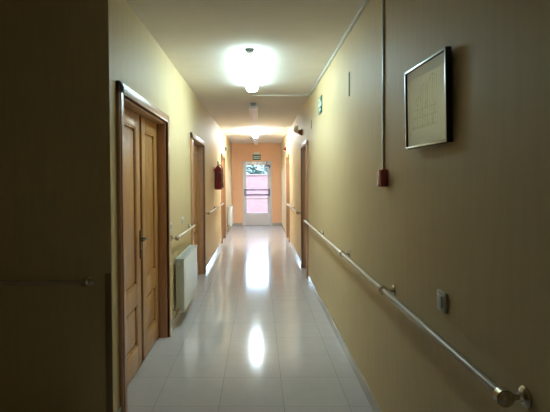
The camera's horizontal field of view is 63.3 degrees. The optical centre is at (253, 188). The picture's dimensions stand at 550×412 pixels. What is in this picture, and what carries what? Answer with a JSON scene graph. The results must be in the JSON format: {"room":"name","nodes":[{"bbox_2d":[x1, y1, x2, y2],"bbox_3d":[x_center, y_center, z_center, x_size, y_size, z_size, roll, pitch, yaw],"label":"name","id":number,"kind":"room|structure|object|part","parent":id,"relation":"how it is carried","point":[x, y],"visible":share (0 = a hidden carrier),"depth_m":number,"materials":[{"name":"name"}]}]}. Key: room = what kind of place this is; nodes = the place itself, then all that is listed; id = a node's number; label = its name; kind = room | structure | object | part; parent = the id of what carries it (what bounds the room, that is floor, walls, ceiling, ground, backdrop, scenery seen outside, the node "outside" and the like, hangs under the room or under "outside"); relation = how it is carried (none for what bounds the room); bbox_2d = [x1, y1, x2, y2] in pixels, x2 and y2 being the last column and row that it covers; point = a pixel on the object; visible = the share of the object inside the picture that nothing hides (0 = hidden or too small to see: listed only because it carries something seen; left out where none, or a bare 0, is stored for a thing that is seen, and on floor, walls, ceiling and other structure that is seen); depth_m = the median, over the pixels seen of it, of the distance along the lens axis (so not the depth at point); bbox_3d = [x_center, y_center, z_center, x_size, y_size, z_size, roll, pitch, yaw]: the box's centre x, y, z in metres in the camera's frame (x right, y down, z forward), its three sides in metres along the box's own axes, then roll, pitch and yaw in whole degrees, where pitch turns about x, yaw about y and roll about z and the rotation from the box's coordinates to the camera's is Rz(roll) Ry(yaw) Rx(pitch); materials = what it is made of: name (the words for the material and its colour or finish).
{"room":"nursing home corridor","nodes":[
{"label":"nursing home corridor","id":0,"kind":"room"},
{"bbox_2d":[0,0,83,411],"bbox_3d":[-1.743,0.100,2.753,1.447,2.700,0.200,0,1,1],"label":"wall","id":1,"kind":"structure","parent":0,"point":[42,356],"depth_m":2.65,"materials":[{"name":"yellow paint"}]},
{"bbox_2d":[0,275,93,286],"bbox_3d":[-1.688,0.548,2.617,1.476,0.060,0.090,0,1,1],"label":"handrail","id":2,"kind":"object","parent":1,"relation":"attached to","point":[87,280],"visible":1,"depth_m":2.58,"materials":[{"name":"silver metal"}]},
{"bbox_2d":[79,0,231,411],"bbox_3d":[-0.937,-0.022,8.628,0.325,2.700,11.970,0,1,1],"label":"wall","id":3,"kind":"structure","parent":0,"point":[115,44],"depth_m":2.71,"materials":[{"name":"yellow paint"}]},
{"bbox_2d":[105,273,112,411],"bbox_3d":[-0.861,0.975,2.657,0.039,0.945,0.006,0,1,1],"label":"guard","id":4,"kind":"object","parent":3,"relation":"attached to","point":[108,288],"visible":1,"depth_m":2.65,"materials":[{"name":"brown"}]},
{"bbox_2d":[116,80,170,411],"bbox_3d":[-0.902,0.372,3.534,0.193,2.115,1.530,0,1,1],"label":"door","id":5,"kind":"structure","parent":3,"relation":"in","point":[142,129],"depth_m":3.58,"materials":[{"name":"brown wood"}]},
{"bbox_3d":[-0.934,0.141,3.220,0.034,1.230,0.499,0,1,1],"label":"panel","id":6,"kind":"part","parent":5,"relation":"part of","materials":[{"name":"brown wood"}]},
{"bbox_3d":[-0.928,1.071,3.239,0.034,0.330,0.499,0,1,1],"label":"panel","id":7,"kind":"part","parent":5,"relation":"part of","materials":[{"name":"brown wood"}]},
{"bbox_3d":[-0.878,0.445,3.528,0.060,0.230,0.137,0,1,1],"label":"handle","id":8,"kind":"part","parent":5,"relation":"part of","materials":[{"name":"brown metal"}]},
{"bbox_3d":[-0.925,0.127,3.924,0.034,1.230,0.329,0,1,1],"label":"panel","id":9,"kind":"part","parent":5,"relation":"part of","materials":[{"name":"brown wood"}]},
{"bbox_3d":[-0.920,1.057,3.943,0.034,0.330,0.329,0,1,1],"label":"panel","id":10,"kind":"part","parent":5,"relation":"part of","materials":[{"name":"brown wood"}]},
{"bbox_2d":[116,226,231,411],"bbox_3d":[-0.761,1.284,8.652,0.012,0.085,11.970,0,1,1],"label":"baseboard","id":11,"kind":"structure","parent":3,"relation":"attached to","point":[177,316],"depth_m":4.96,"materials":[{"name":"beige tile"}]},
{"bbox_2d":[170,224,195,240],"bbox_3d":[-0.771,0.479,5.020,0.088,0.060,1.200,0,1,1],"label":"handrail","id":12,"kind":"object","parent":3,"relation":"attached to","point":[177,237],"visible":1,"depth_m":4.77,"materials":[{"name":"silver metal"}]},
{"bbox_2d":[173,245,196,312],"bbox_3d":[-0.755,0.982,5.020,0.114,0.555,1.028,0,1,1],"label":"radiator","id":13,"kind":"object","parent":3,"relation":"attached to","point":[186,262],"visible":1,"depth_m":4.70,"materials":[{"name":"white metal"}]},
{"bbox_3d":[-0.753,0.994,4.562,0.082,0.549,0.008,0,1,1],"label":"panel","id":14,"kind":"part","parent":13,"relation":"part of","materials":[{"name":"grey metal"}]},
{"bbox_2d":[175,245,196,259],"bbox_3d":[-0.746,0.710,5.040,0.092,0.012,0.978,0,1,1],"label":"grille","id":15,"kind":"object","parent":13,"relation":"attached to","point":[190,249],"depth_m":4.95,"materials":[{"name":"grey metal"}]},
{"bbox_3d":[-0.710,0.984,5.045,0.020,0.537,0.965,0,1,1],"label":"panel","id":16,"kind":"part","parent":13,"relation":"part of","materials":[{"name":"white paint"}]},
{"bbox_2d":[190,132,205,275],"bbox_3d":[-0.842,0.314,6.453,0.143,2.115,1.390,0,1,1],"label":"door","id":17,"kind":"structure","parent":3,"relation":"in","point":[197,145],"depth_m":7.04,"materials":[{"name":"brown wood"}]},
{"bbox_3d":[-0.895,0.076,6.449,0.034,1.230,0.978,0,1,1],"label":"panel","id":18,"kind":"part","parent":17,"relation":"part of","materials":[{"name":"brown wood"}]},
{"bbox_2d":[206,202,223,214],"bbox_3d":[-0.727,0.369,8.758,0.088,0.060,3.040,0,1,1],"label":"handrail","id":19,"kind":"object","parent":3,"relation":"attached to","point":[221,204],"visible":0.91,"depth_m":8.52,"materials":[{"name":"silver metal"}]},
{"bbox_2d":[213,161,223,189],"bbox_3d":[-0.686,-0.261,8.701,0.168,0.552,0.169,0,1,29],"label":"fire extinguisher","id":20,"kind":"object","parent":3,"relation":"attached to","point":[218,171],"visible":1,"depth_m":8.63,"materials":[{"name":"red metal"}]},
{"bbox_2d":[221,153,225,243],"bbox_3d":[-0.789,0.215,10.977,0.143,2.130,1.060,0,1,1],"label":"door","id":21,"kind":"structure","parent":3,"relation":"in","point":[223,191],"depth_m":11.42,"materials":[{"name":"brown wood"}]},
{"bbox_2d":[227,205,232,226],"bbox_3d":[-0.663,0.768,12.802,0.114,0.550,1.058,0,1,1],"label":"radiator","id":22,"kind":"object","parent":3,"relation":"attached to","point":[230,208],"visible":1,"depth_m":12.33,"materials":[{"name":"white metal"}]},
{"bbox_3d":[-0.661,0.781,12.329,0.082,0.544,0.008,0,1,1],"label":"panel","id":23,"kind":"part","parent":22,"relation":"part of","materials":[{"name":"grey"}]},
{"bbox_3d":[-0.618,0.770,12.826,0.020,0.532,0.995,0,1,1],"label":"panel","id":24,"kind":"part","parent":22,"relation":"part of","materials":[{"name":"white paint"}]},
{"bbox_2d":[126,0,364,142],"bbox_3d":[-0.778,-1.410,6.708,4.100,0.150,16.050,0,1,1],"label":"ceiling","id":25,"kind":"structure","parent":0,"point":[293,41],"depth_m":4.07,"materials":[{"name":"paint"}]},
{"bbox_2d":[242,49,257,91],"bbox_3d":[-0.024,-1.255,4.856,0.144,0.094,1.560,0,1,1],"label":"ceiling light","id":26,"kind":"object","parent":25,"relation":"attached to","point":[249,57],"visible":1,"depth_m":4.49,"materials":[{"name":"white glass"}]},
{"bbox_2d":[249,103,257,120],"bbox_3d":[0.010,-1.312,7.681,0.144,0.094,1.490,0,1,1],"label":"ceiling light","id":27,"kind":"object","parent":25,"relation":"attached to","point":[253,107],"visible":1,"depth_m":7.28,"materials":[{"name":"grey plastic"}]},
{"bbox_2d":[252,128,257,137],"bbox_3d":[0.049,-1.378,10.975,0.144,0.094,1.500,0,1,1],"label":"ceiling light","id":28,"kind":"object","parent":25,"relation":"attached to","point":[254,130],"visible":1,"depth_m":10.54,"materials":[{"name":"white glass"}]},
{"bbox_2d":[253,138,257,144],"bbox_3d":[0.077,-1.425,13.324,0.144,0.094,1.500,0,1,1],"label":"ceiling light","id":29,"kind":"object","parent":25,"relation":"attached to","point":[255,140],"visible":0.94,"depth_m":12.86,"materials":[{"name":"white plastic"}]},
{"bbox_2d":[253,0,369,95],"bbox_3d":[0.358,-1.248,2.644,0.816,0.024,7.325,0,1,1],"label":"cable trunking","id":30,"kind":"object","parent":25,"relation":"attached to","point":[365,2],"visible":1,"depth_m":4.04,"materials":[{"name":"white plastic"}]},
{"bbox_2d":[127,225,372,411],"bbox_3d":[-0.761,1.440,6.765,4.100,0.150,16.050,0,1,1],"label":"floor","id":31,"kind":"structure","parent":0,"point":[254,334],"depth_m":3.94,"materials":[{"name":"tile"}]},
{"bbox_2d":[231,143,280,225],"bbox_3d":[0.092,-0.149,14.675,2.250,2.700,0.150,0,1,1],"label":"wall","id":32,"kind":"structure","parent":0,"point":[241,152],"depth_m":14.59,"materials":[{"name":"orange paint"}]},
{"bbox_2d":[232,223,280,225],"bbox_3d":[0.114,1.160,14.620,1.596,0.085,0.012,0,1,1],"label":"baseboard","id":33,"kind":"structure","parent":32,"relation":"attached to","point":[233,224],"depth_m":14.62,"materials":[{"name":"beige tile"}]},
{"bbox_2d":[242,161,271,225],"bbox_3d":[0.131,0.147,14.602,0.960,2.110,0.147,0,1,1],"label":"door","id":34,"kind":"structure","parent":32,"relation":"in","point":[248,218],"depth_m":14.61,"materials":[{"name":"white metal"}]},
{"bbox_3d":[0.131,0.987,14.625,0.642,0.310,0.008,0,1,1],"label":"kick panel","id":35,"kind":"part","parent":34,"relation":"part of","materials":[{"name":"white metal"}]},
{"bbox_2d":[253,152,260,159],"bbox_3d":[0.113,-1.080,14.553,0.260,0.265,0.054,0,1,1],"label":"exit sign","id":36,"kind":"object","parent":32,"relation":"attached to","point":[258,156],"visible":1,"depth_m":14.57,"materials":[{"name":"teal plastic"}]},
{"bbox_2d":[281,0,549,411],"bbox_3d":[0.957,0.024,5.791,0.290,2.700,17.600,0,1,1],"label":"wall","id":37,"kind":"structure","parent":0,"point":[467,218],"depth_m":1.85,"materials":[{"name":"yellow paint"}]},
{"bbox_2d":[286,153,289,240],"bbox_3d":[0.920,0.203,11.071,0.143,2.130,0.890,0,1,1],"label":"door","id":38,"kind":"structure","parent":37,"relation":"in","point":[287,155],"depth_m":10.99,"materials":[{"name":"brown wood"}]},
{"bbox_2d":[286,203,300,214],"bbox_3d":[0.810,0.393,9.121,0.087,0.060,2.800,0,1,1],"label":"handrail","id":39,"kind":"object","parent":37,"relation":"attached to","point":[287,204],"visible":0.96,"depth_m":8.79,"materials":[{"name":"silver metal"}]},
{"bbox_2d":[301,140,307,278],"bbox_3d":[0.873,0.303,7.113,0.143,2.090,0.910,0,1,1],"label":"door","id":40,"kind":"structure","parent":37,"relation":"in","point":[304,146],"depth_m":7.47,"materials":[{"name":"brown wood"}]},
{"bbox_2d":[319,95,321,114],"bbox_3d":[0.794,-0.990,5.272,0.009,0.200,0.260,0,1,1],"label":"sign","id":41,"kind":"object","parent":37,"relation":"attached to","point":[320,98],"visible":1,"depth_m":5.23,"materials":[{"name":"teal plastic"}]},
{"bbox_2d":[281,223,381,411],"bbox_3d":[0.825,1.312,6.818,0.012,0.085,15.600,0,1,1],"label":"baseboard","id":42,"kind":"structure","parent":37,"relation":"attached to","point":[374,405],"depth_m":3.73,"materials":[{"name":"beige tile"}]},
{"bbox_2d":[348,72,349,95],"bbox_3d":[0.777,-0.849,3.606,0.006,0.190,0.038,0,1,1],"label":"cable cover","id":43,"kind":"object","parent":37,"relation":"attached to","point":[349,72],"visible":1,"depth_m":3.59,"materials":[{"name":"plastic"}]},
{"bbox_2d":[377,169,387,186],"bbox_3d":[0.750,-0.063,2.594,0.044,0.100,0.090,0,1,1],"label":"fire alarm box","id":44,"kind":"object","parent":37,"relation":"attached to","point":[382,174],"visible":1,"depth_m":2.55,"materials":[{"name":"red"}]},
{"bbox_2d":[382,0,384,168],"bbox_3d":[0.764,-0.676,2.615,0.010,1.122,0.021,0,1,1],"label":"cable conduit","id":45,"kind":"object","parent":37,"relation":"attached to","point":[383,1],"visible":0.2,"depth_m":2.61,"materials":[{"name":"white plastic"}]},
{"bbox_2d":[303,219,532,408],"bbox_3d":[0.748,0.526,3.916,0.087,0.060,5.413,0,1,1],"label":"handrail","id":46,"kind":"object","parent":37,"relation":"attached to","point":[503,396],"visible":1,"depth_m":1.54,"materials":[{"name":"silver metal"}]},
{"bbox_3d":[0.733,0.580,1.240,0.039,0.017,0.017,0,1,1],"label":"arm","id":47,"kind":"part","parent":46,"relation":"part of","materials":[{"name":"silver metal"}]},
{"bbox_2d":[404,46,452,149],"bbox_3d":[0.734,-0.363,1.894,0.025,0.361,0.420,-1,1,-2],"label":"framed picture","id":48,"kind":"object","parent":37,"relation":"attached to","point":[428,85],"visible":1,"depth_m":1.84,"materials":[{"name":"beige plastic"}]},
{"bbox_2d":[437,289,446,313],"bbox_3d":[0.756,0.452,1.792,0.018,0.081,0.082,0,1,1],"label":"switch","id":49,"kind":"object","parent":37,"relation":"attached to","point":[441,296],"visible":1,"depth_m":1.77,"materials":[{"name":"white plastic"}]},
{"label":"outside","id":50,"kind":"structure","parent":0,"visible":0},
{"bbox_3d":[0.335,1.075,27.400,24.000,0.140,25.250,0,1,1],"label":"ground","id":51,"kind":"structure","parent":50,"visible":0},
{"bbox_2d":[246,165,266,173],"bbox_3d":[-0.705,-0.274,23.030,3.297,2.770,2.981,0,1,1],"label":"tree","id":52,"kind":"object","parent":51,"relation":"on","point":[250,169],"visible":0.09,"depth_m":22.29,"materials":[{"name":"green plant"}]},
{"bbox_2d":[246,174,267,212],"bbox_3d":[0.245,0.237,20.332,16.000,1.820,0.330,0,1,1],"label":"wall","id":53,"kind":"structure","parent":51,"relation":"on","point":[253,181],"depth_m":20.21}
]}

